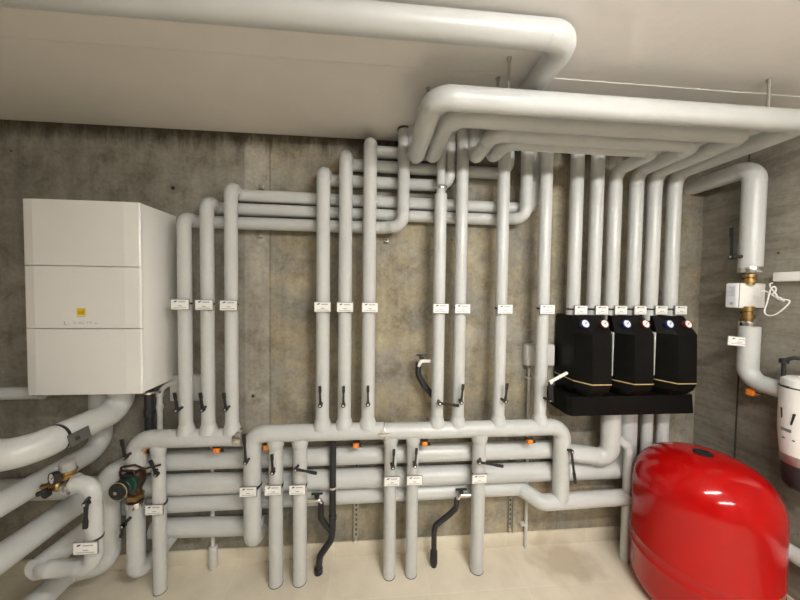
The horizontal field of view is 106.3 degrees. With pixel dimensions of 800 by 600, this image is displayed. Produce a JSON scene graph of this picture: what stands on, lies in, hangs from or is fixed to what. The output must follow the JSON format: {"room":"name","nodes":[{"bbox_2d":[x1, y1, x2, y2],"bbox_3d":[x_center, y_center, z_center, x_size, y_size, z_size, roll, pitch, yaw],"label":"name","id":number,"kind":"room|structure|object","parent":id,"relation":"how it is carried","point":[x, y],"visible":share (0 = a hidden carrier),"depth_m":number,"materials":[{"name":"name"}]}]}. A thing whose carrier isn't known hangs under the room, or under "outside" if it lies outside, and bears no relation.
{"room":"mechanical room","nodes":[
{"label":"mechanical room","id":0,"kind":"room"},
{"bbox_2d":[0,540,651,599],"bbox_3d":[-0.327,1.882,-0.768,5.660,0.120,5.800,1,2,-5],"label":"floor","id":1,"kind":"structure","parent":0,"point":[594,570],"depth_m":1.86,"materials":[{"name":"beige concrete"}]},
{"bbox_2d":[148,447,167,596],"bbox_3d":[-1.409,1.283,1.744,0.095,0.887,0.131,1,2,-5],"label":"pipe","id":2,"kind":"object","parent":1,"relation":"on","point":[158,455],"visible":0.85,"depth_m":1.74,"materials":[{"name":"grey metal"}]},
{"bbox_2d":[145,498,167,515],"bbox_3d":[-1.409,1.198,1.758,0.098,0.060,0.095,1,2,-5],"label":"label plate","id":3,"kind":"object","parent":2,"relation":"attached to","point":[150,509],"visible":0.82,"depth_m":1.71,"materials":[{"name":"grey"}]},
{"bbox_2d":[119,427,246,469],"bbox_3d":[-1.256,0.864,1.742,0.650,0.207,0.153,1,2,-5],"label":"pipe","id":4,"kind":"object","parent":2,"relation":"attached to","point":[136,452],"visible":0.95,"depth_m":1.72,"materials":[{"name":"grey metal"}]},
{"bbox_2d":[173,213,195,436],"bbox_3d":[-1.248,0.140,1.743,0.104,1.306,0.178,1,2,-5],"label":"riser pipe","id":5,"kind":"object","parent":4,"relation":"on","point":[184,405],"visible":0.98,"depth_m":1.72,"materials":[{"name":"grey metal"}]},
{"bbox_2d":[171,299,192,309],"bbox_3d":[-1.243,0.024,1.733,0.098,0.060,0.091,1,2,-5],"label":"label plate","id":6,"kind":"object","parent":5,"relation":"attached to","point":[176,304],"visible":0.97,"depth_m":1.69,"materials":[{"name":"grey"}]},
{"bbox_2d":[198,197,219,436],"bbox_3d":[-1.124,0.093,1.766,0.104,1.401,0.206,1,2,-5],"label":"riser pipe","id":7,"kind":"object","parent":4,"relation":"on","point":[209,206],"visible":0.98,"depth_m":1.73,"materials":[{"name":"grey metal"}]},
{"bbox_2d":[195,300,214,309],"bbox_3d":[-1.115,0.027,1.744,0.098,0.060,0.091,1,2,-5],"label":"label plate","id":8,"kind":"object","parent":7,"relation":"attached to","point":[199,304],"visible":1,"depth_m":1.70,"materials":[{"name":"grey"}]},
{"bbox_2d":[222,183,242,435],"bbox_3d":[-0.991,0.051,1.776,0.104,1.488,0.207,1,2,-5],"label":"riser pipe","id":9,"kind":"object","parent":4,"relation":"on","point":[232,191],"visible":0.98,"depth_m":1.74,"materials":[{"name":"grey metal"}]},
{"bbox_2d":[219,300,238,310],"bbox_3d":[-0.983,0.030,1.755,0.098,0.060,0.091,1,2,-5],"label":"label plate","id":10,"kind":"object","parent":9,"relation":"attached to","point":[225,305],"visible":1,"depth_m":1.71,"materials":[{"name":"grey"}]},
{"bbox_2d":[208,447,217,570],"bbox_3d":[-1.197,1.323,1.917,0.052,0.800,0.052,1,2,-5],"label":"pipe","id":11,"kind":"object","parent":1,"relation":"on","point":[213,548],"visible":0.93,"depth_m":1.91,"materials":[{"name":"plastic"}]},
{"bbox_2d":[267,441,284,589],"bbox_3d":[-0.751,1.282,1.803,0.102,0.902,0.140,1,2,-5],"label":"pipe","id":12,"kind":"object","parent":1,"relation":"on","point":[275,448],"visible":0.85,"depth_m":1.79,"materials":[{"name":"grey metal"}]},
{"bbox_2d":[264,481,283,495],"bbox_3d":[-0.751,1.119,1.811,0.098,0.060,0.099,1,2,-5],"label":"label plate","id":13,"kind":"object","parent":12,"relation":"attached to","point":[269,490],"visible":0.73,"depth_m":1.76,"materials":[{"name":"grey plastic"}]},
{"bbox_2d":[291,440,316,587],"bbox_3d":[-0.577,1.284,1.818,0.168,0.902,0.140,1,2,-5],"label":"pipe","id":14,"kind":"object","parent":1,"relation":"on","point":[300,471],"visible":0.84,"depth_m":1.80,"materials":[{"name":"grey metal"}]},
{"bbox_2d":[289,483,307,494],"bbox_3d":[-0.612,1.123,1.822,0.098,0.060,0.099,1,2,-5],"label":"label plate","id":15,"kind":"object","parent":14,"relation":"attached to","point":[297,489],"visible":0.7,"depth_m":1.77,"materials":[{"name":"grey plastic"}]},
{"bbox_2d":[242,422,389,546],"bbox_3d":[-0.504,1.139,1.843,0.871,0.769,0.201,1,2,-5],"label":"pipe","id":16,"kind":"object","parent":14,"relation":"attached to","point":[254,533],"visible":0.93,"depth_m":1.78,"materials":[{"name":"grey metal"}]},
{"bbox_2d":[239,482,261,496],"bbox_3d":[-0.885,1.114,1.800,0.108,0.060,0.118,1,2,-5],"label":"label plate","id":17,"kind":"object","parent":16,"relation":"attached to","point":[245,491],"visible":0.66,"depth_m":1.74,"materials":[{"name":"grey plastic"}]},
{"bbox_2d":[313,167,331,431],"bbox_3d":[-0.464,-0.011,1.819,0.116,1.592,0.208,1,2,-5],"label":"riser pipe","id":18,"kind":"object","parent":16,"relation":"on","point":[322,422],"visible":0.95,"depth_m":1.77,"materials":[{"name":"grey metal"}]},
{"bbox_2d":[314,302,330,311],"bbox_3d":[-0.457,0.040,1.799,0.098,0.060,0.091,1,2,-5],"label":"label plate","id":19,"kind":"object","parent":18,"relation":"attached to","point":[318,306],"visible":1,"depth_m":1.75,"materials":[{"name":"grey"}]},
{"bbox_2d":[336,150,353,430],"bbox_3d":[-0.333,-0.061,1.828,0.116,1.696,0.209,1,2,-5],"label":"riser pipe","id":20,"kind":"object","parent":16,"relation":"on","point":[344,422],"visible":0.98,"depth_m":1.78,"materials":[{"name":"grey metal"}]},
{"bbox_2d":[337,302,353,311],"bbox_3d":[-0.328,0.042,1.810,0.098,0.060,0.091,1,2,-5],"label":"label plate","id":21,"kind":"object","parent":20,"relation":"attached to","point":[341,306],"visible":1,"depth_m":1.77,"materials":[{"name":"grey"}]},
{"bbox_2d":[359,137,376,429],"bbox_3d":[-0.189,-0.102,1.837,0.116,1.780,0.206,1,2,-5],"label":"riser pipe","id":22,"kind":"object","parent":16,"relation":"on","point":[367,421],"visible":1,"depth_m":1.79,"materials":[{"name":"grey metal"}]},
{"bbox_2d":[362,302,377,312],"bbox_3d":[-0.181,0.043,1.822,0.098,0.060,0.091,1,2,-5],"label":"label plate","id":23,"kind":"object","parent":22,"relation":"attached to","point":[367,307],"visible":1,"depth_m":1.78,"materials":[{"name":"grey"}]},
{"bbox_2d":[314,441,336,576],"bbox_3d":[-0.468,1.284,1.877,0.141,0.900,0.064,1,2,12],"label":"hose","id":24,"kind":"object","parent":1,"relation":"on","point":[330,527],"visible":1,"depth_m":1.86,"materials":[{"name":"black rubber"}]},
{"bbox_2d":[383,439,397,580],"bbox_3d":[-0.061,1.292,1.859,0.094,0.897,0.136,1,2,-5],"label":"pipe","id":25,"kind":"object","parent":1,"relation":"on","point":[390,451],"visible":0.88,"depth_m":1.85,"materials":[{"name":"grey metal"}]},
{"bbox_2d":[384,474,399,486],"bbox_3d":[-0.052,1.103,1.868,0.098,0.060,0.093,1,2,-5],"label":"label plate","id":26,"kind":"object","parent":25,"relation":"attached to","point":[388,480],"visible":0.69,"depth_m":1.82,"materials":[{"name":"grey plastic"}]},
{"bbox_2d":[405,438,419,579],"bbox_3d":[0.077,1.293,1.870,0.092,0.897,0.135,1,2,-5],"label":"pipe","id":27,"kind":"object","parent":1,"relation":"on","point":[412,443],"visible":0.92,"depth_m":1.86,"materials":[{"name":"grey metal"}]},
{"bbox_2d":[406,473,421,485],"bbox_3d":[0.085,1.104,1.880,0.098,0.060,0.091,1,2,-5],"label":"label plate","id":28,"kind":"object","parent":27,"relation":"attached to","point":[410,479],"visible":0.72,"depth_m":1.84,"materials":[{"name":"grey plastic"}]},
{"bbox_2d":[470,436,503,575],"bbox_3d":[0.540,1.298,1.912,0.179,0.897,0.141,1,2,-5],"label":"pipe","id":29,"kind":"object","parent":1,"relation":"on","point":[479,463],"visible":0.91,"depth_m":1.89,"materials":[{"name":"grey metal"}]},
{"bbox_2d":[455,488,470,499],"bbox_3d":[0.422,1.261,1.943,0.130,0.079,0.025,1,2,-2],"label":"tap","id":30,"kind":"object","parent":29,"relation":"attached to","point":[461,494],"visible":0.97,"depth_m":1.93,"materials":[{"name":"silver metal"}]},
{"bbox_2d":[430,497,459,567],"bbox_3d":[0.290,1.513,1.956,0.184,0.457,0.062,1,2,-5],"label":"hose","id":31,"kind":"object","parent":30,"relation":"attached to","point":[433,552],"visible":1,"depth_m":1.93,"materials":[{"name":"black rubber"}]},
{"bbox_2d":[471,473,486,483],"bbox_3d":[0.496,1.112,1.914,0.109,0.060,0.101,1,2,-5],"label":"label plate","id":32,"kind":"object","parent":29,"relation":"attached to","point":[476,478],"visible":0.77,"depth_m":1.86,"materials":[{"name":"grey"}]},
{"bbox_2d":[384,419,576,504],"bbox_3d":[0.508,1.038,1.904,1.220,0.536,0.132,1,2,-5],"label":"pipe","id":33,"kind":"object","parent":29,"relation":"attached to","point":[562,450],"visible":0.94,"depth_m":1.89,"materials":[{"name":"grey metal"}]},
{"bbox_2d":[429,147,458,428],"bbox_3d":[0.268,-0.128,1.824,0.114,1.855,0.191,-1,2,-40],"label":"riser pipe","id":34,"kind":"object","parent":33,"relation":"on","point":[436,421],"visible":0.96,"depth_m":1.83,"materials":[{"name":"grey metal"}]},
{"bbox_2d":[433,303,448,312],"bbox_3d":[0.245,0.050,1.858,0.098,0.060,0.091,1,2,-5],"label":"label plate","id":35,"kind":"object","parent":34,"relation":"attached to","point":[437,307],"visible":1,"depth_m":1.81,"materials":[{"name":"grey plastic"}]},
{"bbox_2d":[450,128,468,428],"bbox_3d":[0.378,-0.127,1.852,0.107,1.855,0.143,1,2,-5],"label":"riser pipe","id":36,"kind":"object","parent":33,"relation":"on","point":[457,420],"visible":0.93,"depth_m":1.84,"materials":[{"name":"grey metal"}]},
{"bbox_2d":[454,304,470,313],"bbox_3d":[0.378,0.052,1.869,0.098,0.060,0.091,1,2,-5],"label":"label plate","id":37,"kind":"object","parent":36,"relation":"attached to","point":[459,308],"visible":0.99,"depth_m":1.82,"materials":[{"name":"grey plastic"}]},
{"bbox_2d":[490,151,510,426],"bbox_3d":[0.641,-0.125,1.874,0.107,1.855,0.143,1,2,-5],"label":"riser pipe","id":38,"kind":"object","parent":33,"relation":"on","point":[500,389],"visible":0.91,"depth_m":1.86,"materials":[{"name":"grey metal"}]},
{"bbox_2d":[494,304,512,313],"bbox_3d":[0.645,0.055,1.891,0.098,0.060,0.091,1,2,-5],"label":"label plate","id":39,"kind":"object","parent":38,"relation":"attached to","point":[501,308],"visible":0.99,"depth_m":1.85,"materials":[{"name":"grey plastic"}]},
{"bbox_2d":[531,152,553,425],"bbox_3d":[0.917,-0.122,1.897,0.107,1.855,0.143,1,2,-5],"label":"riser pipe","id":40,"kind":"object","parent":33,"relation":"on","point":[539,417],"visible":0.84,"depth_m":1.89,"materials":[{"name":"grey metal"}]},
{"bbox_2d":[536,305,554,313],"bbox_3d":[0.917,0.058,1.914,0.098,0.060,0.091,1,2,-5],"label":"label plate","id":41,"kind":"object","parent":40,"relation":"attached to","point":[544,309],"visible":0.99,"depth_m":1.87,"materials":[{"name":"grey plastic"}]},
{"bbox_2d":[619,436,633,563],"bbox_3d":[1.470,1.315,2.009,0.154,0.881,0.055,1,2,-1],"label":"pipe","id":42,"kind":"object","parent":1,"relation":"on","point":[628,452],"visible":0.9,"depth_m":1.99,"materials":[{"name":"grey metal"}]},
{"bbox_2d":[629,441,789,599],"bbox_3d":[1.752,1.323,1.754,0.640,0.889,0.640,1,2,-5],"label":"tank","id":43,"kind":"object","parent":1,"relation":"on","point":[705,524],"visible":1,"depth_m":1.55,"materials":[{"name":"red metal"}]},
{"bbox_2d":[0,119,704,558],"bbox_3d":[-0.534,0.288,2.033,5.680,2.880,0.120,1,2,-5],"label":"wall","id":44,"kind":"structure","parent":0,"point":[170,171],"depth_m":1.96,"materials":[{"name":"concrete"}]},
{"bbox_2d":[0,394,112,517],"bbox_3d":[-1.712,0.746,0.576,0.106,0.473,2.583,1,2,-4],"label":"insulated pipe","id":45,"kind":"object","parent":44,"relation":"attached to","point":[24,490],"visible":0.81,"depth_m":1.52,"materials":[{"name":"grey metal"}]},
{"bbox_2d":[23,199,177,395],"bbox_3d":[-1.668,-0.009,1.713,0.562,1.022,0.302,1,2,-5],"label":"boiler","id":46,"kind":"object","parent":44,"relation":"attached to","point":[101,276],"visible":0.97,"depth_m":1.57,"materials":[{"name":"white metal"}]},
{"bbox_2d":[0,394,134,471],"bbox_3d":[-2.329,0.592,1.423,1.611,0.215,0.629,1,2,-5],"label":"insulated pipe","id":47,"kind":"object","parent":46,"relation":"attached to","point":[20,451],"visible":0.86,"depth_m":1.35,"materials":[{"name":"grey metal"}]},
{"bbox_2d":[46,424,91,451],"bbox_3d":[-1.591,0.642,1.425,0.149,0.133,0.096,1,2,-5],"label":"label plate","id":48,"kind":"object","parent":47,"relation":"attached to","point":[74,438],"visible":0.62,"depth_m":1.41,"materials":[{"name":"grey"}]},
{"bbox_2d":[140,388,160,449],"bbox_3d":[-1.516,0.702,1.815,0.125,0.440,0.057,1,2,-5],"label":"drain pipe","id":49,"kind":"object","parent":46,"relation":"attached to","point":[149,410],"visible":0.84,"depth_m":1.80,"materials":[{"name":"black"}]},
{"bbox_2d":[155,380,177,429],"bbox_3d":[-1.426,0.703,1.862,0.164,0.438,0.040,1,2,-5],"label":"pipe","id":50,"kind":"object","parent":46,"relation":"attached to","point":[159,406],"visible":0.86,"depth_m":1.84,"materials":[{"name":"plastic"}]},
{"bbox_2d":[170,373,200,400],"bbox_3d":[-1.307,0.546,1.889,0.235,0.161,0.056,1,2,-5],"label":"junction box","id":51,"kind":"object","parent":44,"relation":"attached to","point":[196,377],"visible":0.34,"depth_m":1.86,"materials":[{"name":"plastic"}]},
{"bbox_2d":[147,514,267,538],"bbox_3d":[-1.202,1.431,1.895,0.672,0.121,0.108,1,2,-5],"label":"horizontal pipe","id":52,"kind":"object","parent":44,"relation":"attached to","point":[232,525],"visible":0.65,"depth_m":1.86,"materials":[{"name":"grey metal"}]},
{"bbox_2d":[119,495,177,577],"bbox_3d":[-1.508,1.408,1.810,0.156,0.485,0.292,2,2,34],"label":"riser pipe","id":53,"kind":"object","parent":52,"relation":"attached to","point":[139,563],"visible":0.82,"depth_m":1.73,"materials":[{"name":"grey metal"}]},
{"bbox_2d":[108,464,160,502],"bbox_3d":[-1.501,1.046,1.688,0.208,0.245,0.178,1,2,21],"label":"pump","id":54,"kind":"object","parent":53,"relation":"attached to","point":[130,484],"visible":0.96,"depth_m":1.68,"materials":[{"name":"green metal"}]},
{"bbox_2d":[0,526,620,576],"bbox_3d":[-0.562,1.680,2.012,5.449,0.098,0.011,1,2,-5],"label":"baseboard","id":55,"kind":"structure","parent":44,"relation":"attached to","point":[557,536],"depth_m":2.04,"materials":[{"name":"beige paint"}]},
{"bbox_2d":[24,482,630,579],"bbox_3d":[-0.127,1.295,1.783,3.310,0.141,0.492,1,2,-5],"label":"horizontal pipe","id":56,"kind":"object","parent":44,"relation":"attached to","point":[63,548],"visible":0.59,"depth_m":1.93,"materials":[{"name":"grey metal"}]},
{"bbox_2d":[33,475,104,578],"bbox_3d":[-1.586,1.059,1.569,0.332,0.474,0.481,1,2,-5],"label":"pipe","id":57,"kind":"object","parent":56,"relation":"attached to","point":[90,488],"visible":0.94,"depth_m":1.39,"materials":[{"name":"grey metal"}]},
{"bbox_2d":[35,458,83,498],"bbox_3d":[-1.592,0.826,1.391,0.148,0.162,0.113,1,2,-5],"label":"valve","id":58,"kind":"object","parent":57,"relation":"attached to","point":[58,481],"visible":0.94,"depth_m":1.38,"materials":[{"name":"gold metal"}]},
{"bbox_2d":[73,531,104,554],"bbox_3d":[-1.434,1.129,1.411,0.105,0.058,0.099,1,2,-5],"label":"label plate","id":59,"kind":"object","parent":57,"relation":"attached to","point":[83,547],"visible":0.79,"depth_m":1.36,"materials":[{"name":"grey"}]},
{"bbox_2d":[353,465,358,544],"bbox_3d":[-0.293,1.298,2.016,0.032,0.692,0.022,1,2,-5],"label":"mounting rail","id":60,"kind":"object","parent":44,"relation":"attached to","point":[356,506],"visible":0.52,"depth_m":2.03,"materials":[{"name":"silver metal"}]},
{"bbox_2d":[96,415,621,551],"bbox_3d":[-0.144,1.082,1.916,3.230,0.790,0.224,1,2,-5],"label":"horizontal pipe","id":61,"kind":"object","parent":44,"relation":"attached to","point":[607,452],"visible":0.6,"depth_m":1.92,"materials":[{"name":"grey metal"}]},
{"bbox_2d":[22,538,121,599],"bbox_3d":[-1.781,1.541,0.655,0.280,0.169,2.301,1,2,0],"label":"insulated pipe","id":62,"kind":"object","parent":61,"relation":"attached to","point":[49,589],"visible":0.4,"depth_m":1.61,"materials":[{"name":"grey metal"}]},
{"bbox_2d":[507,437,515,532],"bbox_3d":[0.782,1.301,2.106,0.032,0.676,0.022,1,2,-5],"label":"mounting rail","id":63,"kind":"object","parent":44,"relation":"attached to","point":[510,498],"visible":0.52,"depth_m":2.11,"materials":[{"name":"silver metal"}]},
{"bbox_2d":[519,368,531,548],"bbox_3d":[0.878,1.102,2.100,0.051,1.286,0.036,1,2,-5],"label":"conduit","id":64,"kind":"object","parent":44,"relation":"attached to","point":[528,377],"visible":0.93,"depth_m":2.09,"materials":[{"name":"plastic"}]},
{"bbox_2d":[522,344,554,368],"bbox_3d":[0.957,0.389,2.072,0.205,0.167,0.058,1,2,-5],"label":"junction box","id":65,"kind":"object","parent":44,"relation":"attached to","point":[528,359],"visible":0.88,"depth_m":2.05,"materials":[{"name":"plastic"}]},
{"bbox_2d":[547,372,692,415],"bbox_3d":[1.390,0.587,1.986,1.006,0.265,0.274,1,2,-5],"label":"pump manifold","id":66,"kind":"object","parent":44,"relation":"attached to","point":[571,404],"visible":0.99,"depth_m":1.90,"materials":[{"name":"black plastic"}]},
{"bbox_2d":[554,313,611,396],"bbox_3d":[1.206,0.350,1.951,0.231,0.504,0.296,1,2,-5],"label":"station","id":67,"kind":"object","parent":66,"relation":"on","point":[583,343],"visible":0.99,"depth_m":1.86,"materials":[{"name":"black plastic"}]},
{"bbox_2d":[566,154,584,314],"bbox_3d":[1.145,-0.459,1.958,0.080,1.180,0.080,1,2,-5],"label":"pipe","id":68,"kind":"object","parent":67,"relation":"on","point":[577,164],"visible":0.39,"depth_m":1.93,"materials":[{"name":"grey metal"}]},
{"bbox_2d":[566,305,587,314],"bbox_3d":[1.148,0.064,1.967,0.103,0.060,0.100,1,2,-5],"label":"label plate","id":69,"kind":"object","parent":68,"relation":"attached to","point":[578,309],"visible":0.94,"depth_m":1.92,"materials":[{"name":"grey plastic"}]},
{"bbox_2d":[586,155,604,314],"bbox_3d":[1.284,-0.457,1.969,0.080,1.180,0.080,1,2,-5],"label":"pipe","id":70,"kind":"object","parent":67,"relation":"on","point":[597,171],"visible":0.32,"depth_m":1.94,"materials":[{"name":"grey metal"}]},
{"bbox_2d":[588,305,608,314],"bbox_3d":[1.289,0.064,1.979,0.106,0.060,0.100,1,2,-5],"label":"label plate","id":71,"kind":"object","parent":70,"relation":"attached to","point":[599,310],"visible":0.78,"depth_m":1.93,"materials":[{"name":"grey plastic"}]},
{"bbox_2d":[607,315,653,395],"bbox_3d":[1.476,0.353,1.974,0.236,0.504,0.296,1,2,-5],"label":"station","id":72,"kind":"object","parent":66,"relation":"on","point":[633,355],"depth_m":1.86,"materials":[{"name":"black plastic"}]},
{"bbox_2d":[604,184,622,319],"bbox_3d":[1.409,-0.308,1.985,0.080,0.885,0.080,1,2,-5],"label":"pipe","id":73,"kind":"object","parent":72,"relation":"on","point":[615,191],"visible":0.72,"depth_m":1.95,"materials":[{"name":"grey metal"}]},
{"bbox_2d":[625,185,643,314],"bbox_3d":[1.558,-0.307,1.997,0.080,0.885,0.080,1,2,-5],"label":"pipe","id":74,"kind":"object","parent":72,"relation":"on","point":[636,193],"visible":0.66,"depth_m":1.97,"materials":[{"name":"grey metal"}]},
{"bbox_2d":[639,414,653,453],"bbox_3d":[1.706,1.231,2.091,0.068,1.050,0.068,1,2,-5],"label":"pipe","id":75,"kind":"object","parent":66,"relation":"attached to","point":[646,427],"visible":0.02,"depth_m":2.06,"materials":[{"name":"grey metal"}]},
{"bbox_2d":[655,414,669,442],"bbox_3d":[1.822,1.232,2.100,0.072,1.050,0.072,1,2,-5],"label":"pipe","id":76,"kind":"object","parent":66,"relation":"attached to","point":[662,420],"visible":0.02,"depth_m":2.06,"materials":[{"name":"grey metal"}]},
{"bbox_2d":[649,315,696,394],"bbox_3d":[1.765,0.356,1.998,0.237,0.504,0.296,1,2,-5],"label":"station","id":77,"kind":"object","parent":66,"relation":"on","point":[676,339],"depth_m":1.89,"materials":[{"name":"black plastic"}]},
{"bbox_2d":[642,186,662,320],"bbox_3d":[1.688,-0.305,2.008,0.080,0.885,0.080,1,2,-5],"label":"pipe","id":78,"kind":"object","parent":77,"relation":"on","point":[654,194],"visible":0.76,"depth_m":1.98,"materials":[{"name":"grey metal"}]},
{"bbox_2d":[662,187,682,315],"bbox_3d":[1.829,-0.304,2.020,0.080,0.885,0.080,1,2,-5],"label":"pipe","id":79,"kind":"object","parent":77,"relation":"on","point":[673,213],"visible":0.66,"depth_m":1.99,"materials":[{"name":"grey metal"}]},
{"bbox_2d":[684,162,767,272],"bbox_3d":[2.077,-0.511,1.962,0.153,0.682,0.443,1,2,-5],"label":"pipe","id":80,"kind":"object","parent":44,"relation":"attached to","point":[753,177],"visible":1,"depth_m":1.78,"materials":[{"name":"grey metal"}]},
{"bbox_2d":[0,0,799,154],"bbox_3d":[-0.289,-1.032,-0.862,5.660,0.150,5.800,1,2,-5],"label":"ceiling","id":81,"kind":"structure","parent":0,"point":[59,67],"depth_m":1.31,"materials":[{"name":"white paint"}]},
{"bbox_2d":[0,0,576,90],"bbox_3d":[-1.270,-1.006,1.185,3.845,0.158,0.618,1,2,-5],"label":"ceiling pipe","id":82,"kind":"object","parent":81,"relation":"hanging from","point":[556,37],"visible":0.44,"depth_m":0.99,"materials":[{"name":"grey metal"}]},
{"bbox_2d":[192,125,409,233],"bbox_3d":[-0.588,-0.744,1.813,1.309,0.644,0.146,1,2,-5],"label":"horizontal pipe","id":83,"kind":"object","parent":81,"relation":"hanging from","point":[247,223],"visible":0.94,"depth_m":1.81,"materials":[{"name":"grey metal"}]},
{"bbox_2d":[215,151,533,224],"bbox_3d":[-0.138,-0.782,1.875,1.967,0.562,0.155,1,2,-5],"label":"horizontal pipe","id":84,"kind":"object","parent":81,"relation":"attached to","point":[526,180],"visible":0.63,"depth_m":1.89,"materials":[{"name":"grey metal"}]},
{"bbox_2d":[238,152,539,212],"bbox_3d":[-0.030,-0.822,1.923,1.922,0.482,0.075,1,2,-5],"label":"horizontal pipe","id":85,"kind":"object","parent":81,"relation":"attached to","point":[260,196],"visible":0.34,"depth_m":1.90,"materials":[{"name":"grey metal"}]},
{"bbox_2d":[330,132,456,191],"bbox_3d":[-0.054,-0.884,1.887,0.811,0.356,0.138,1,2,-5],"label":"horizontal pipe","id":86,"kind":"object","parent":81,"relation":"attached to","point":[391,183],"visible":0.45,"depth_m":1.88,"materials":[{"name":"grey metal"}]},
{"bbox_2d":[377,146,456,162],"bbox_3d":[0.153,-0.978,1.933,0.680,0.165,0.075,1,2,-5],"label":"horizontal pipe","id":87,"kind":"object","parent":81,"relation":"attached to","point":[383,152],"visible":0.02,"depth_m":1.89,"materials":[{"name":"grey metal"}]},
{"bbox_2d":[353,151,514,178],"bbox_3d":[0.212,-0.931,1.940,1.088,0.259,0.075,1,2,-5],"label":"horizontal pipe","id":88,"kind":"object","parent":81,"relation":"attached to","point":[390,167],"visible":0.36,"depth_m":1.91,"materials":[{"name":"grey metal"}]},
{"bbox_2d":[485,129,658,185],"bbox_3d":[0.993,-0.895,1.785,0.951,0.300,0.367,1,2,-5],"label":"ceiling pipe","id":89,"kind":"object","parent":81,"relation":"hanging from","point":[637,158],"visible":0.65,"depth_m":1.64,"materials":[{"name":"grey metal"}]},
{"bbox_2d":[468,128,700,187],"bbox_3d":[1.021,-0.893,1.745,1.205,0.300,0.456,1,2,-5],"label":"ceiling pipe","id":90,"kind":"object","parent":81,"relation":"hanging from","point":[479,147],"visible":0.84,"depth_m":1.56,"materials":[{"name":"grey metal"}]},
{"bbox_2d":[425,76,749,188],"bbox_3d":[0.963,-0.892,1.682,1.596,0.300,0.575,1,2,-5],"label":"ceiling pipe","id":91,"kind":"object","parent":81,"relation":"hanging from","point":[720,141],"visible":0.88,"depth_m":1.43,"materials":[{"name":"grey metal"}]},
{"bbox_2d":[407,56,799,188],"bbox_3d":[0.986,-0.890,1.616,1.852,0.300,0.709,1,2,-5],"label":"ceiling pipe","id":92,"kind":"object","parent":81,"relation":"hanging from","point":[777,125],"visible":0.94,"depth_m":1.29,"materials":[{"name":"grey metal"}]},
{"bbox_2d":[415,362,431,397],"bbox_3d":[0.186,0.543,1.946,0.180,0.275,0.048,1,2,-5],"label":"hose","id":93,"kind":"object","parent":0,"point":[419,376],"visible":0.66,"depth_m":1.92,"materials":[{"name":"black rubber"}]},
{"bbox_2d":[693,135,799,599],"bbox_3d":[2.473,0.411,-0.583,0.120,2.880,5.600,1,2,-5],"label":"wall","id":94,"kind":"structure","parent":0,"point":[757,447],"depth_m":1.87,"materials":[{"name":"concrete"}]},
{"bbox_2d":[734,154,750,457],"bbox_3d":[2.205,0.326,1.943,0.014,2.680,0.007,1,2,-5],"label":"trim","id":95,"kind":"structure","parent":94,"relation":"attached to","point":[749,154],"depth_m":1.96,"materials":[{"name":"grey"}]},
{"bbox_2d":[773,271,799,281],"bbox_3d":[2.207,-0.130,1.540,0.067,0.070,0.420,1,2,-5],"label":"strip","id":96,"kind":"object","parent":94,"relation":"attached to","point":[777,276],"visible":1,"depth_m":1.69,"materials":[{"name":"white plastic"}]},
{"bbox_2d":[761,282,790,315],"bbox_3d":[2.137,-0.004,1.701,0.083,0.196,0.114,1,2,-5],"label":"cable","id":97,"kind":"object","parent":96,"relation":"hanging from","point":[775,287],"visible":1,"depth_m":1.72,"materials":[{"name":"white plastic"}]},
{"bbox_2d":[777,356,799,492],"bbox_3d":[2.118,0.654,1.571,0.190,0.710,0.187,1,2,-5],"label":"water filter","id":98,"kind":"object","parent":94,"relation":"attached to","point":[788,411],"visible":1,"depth_m":1.57,"materials":[{"name":"white plastic"}]},
{"bbox_2d":[736,321,779,397],"bbox_3d":[2.111,0.352,1.717,0.095,0.438,0.294,1,2,-5],"label":"pipe","id":99,"kind":"object","parent":98,"relation":"attached to","point":[748,356],"visible":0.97,"depth_m":1.77,"materials":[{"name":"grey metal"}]},
{"bbox_2d":[727,336,744,346],"bbox_3d":[2.080,0.250,1.819,0.150,0.061,0.104,1,2,-5],"label":"label plate","id":100,"kind":"object","parent":99,"relation":"attached to","point":[731,340],"visible":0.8,"depth_m":1.81,"materials":[{"name":"grey plastic"}]},
{"bbox_2d":[725,274,764,321],"bbox_3d":[2.126,-0.015,1.832,0.190,0.286,0.098,1,2,-5],"label":"valve actuator","id":101,"kind":"object","parent":99,"relation":"attached to","point":[747,295],"visible":0.99,"depth_m":1.81,"materials":[{"name":"white plastic"}]},
{"bbox_2d":[777,375,799,458],"bbox_3d":[2.120,0.647,1.571,0.187,0.477,0.187,1,2,-5],"label":"canister","id":102,"kind":"object","parent":98,"relation":"on","point":[788,411],"depth_m":1.57,"materials":[{"name":"white plastic"}]},
{"bbox_2d":[789,543,799,566],"bbox_3d":[2.175,1.571,1.460,0.085,0.423,1.043,1,2,-5],"label":"pipe","id":103,"kind":"object","parent":94,"relation":"attached to","point":[794,552],"visible":0.02,"depth_m":1.62,"materials":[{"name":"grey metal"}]},
{"bbox_3d":[-3.087,0.354,-1.049,0.120,2.880,5.600,1,2,-5],"label":"wall","id":104,"kind":"structure","parent":0,"visible":0},
{"bbox_2d":[0,387,47,399],"bbox_3d":[-2.598,0.502,1.587,1.298,0.066,0.066,1,2,-5],"label":"horizontal pipe","id":105,"kind":"object","parent":104,"relation":"attached to","point":[6,393],"visible":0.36,"depth_m":1.61,"materials":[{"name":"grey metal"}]},
{"bbox_2d":[0,415,637,500],"bbox_3d":[-0.809,0.950,1.906,4.926,0.543,0.129,1,2,-5],"label":"horizontal pipe","id":106,"kind":"object","parent":104,"relation":"attached to","point":[200,483],"visible":0.41,"depth_m":1.94,"materials":[{"name":"grey metal"}]},
{"bbox_2d":[0,477,96,574],"bbox_3d":[-1.700,1.165,0.570,0.120,0.120,2.540,1,2,-5],"label":"insulated pipe","id":107,"kind":"object","parent":106,"relation":"attached to","point":[15,547],"visible":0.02,"depth_m":1.44,"materials":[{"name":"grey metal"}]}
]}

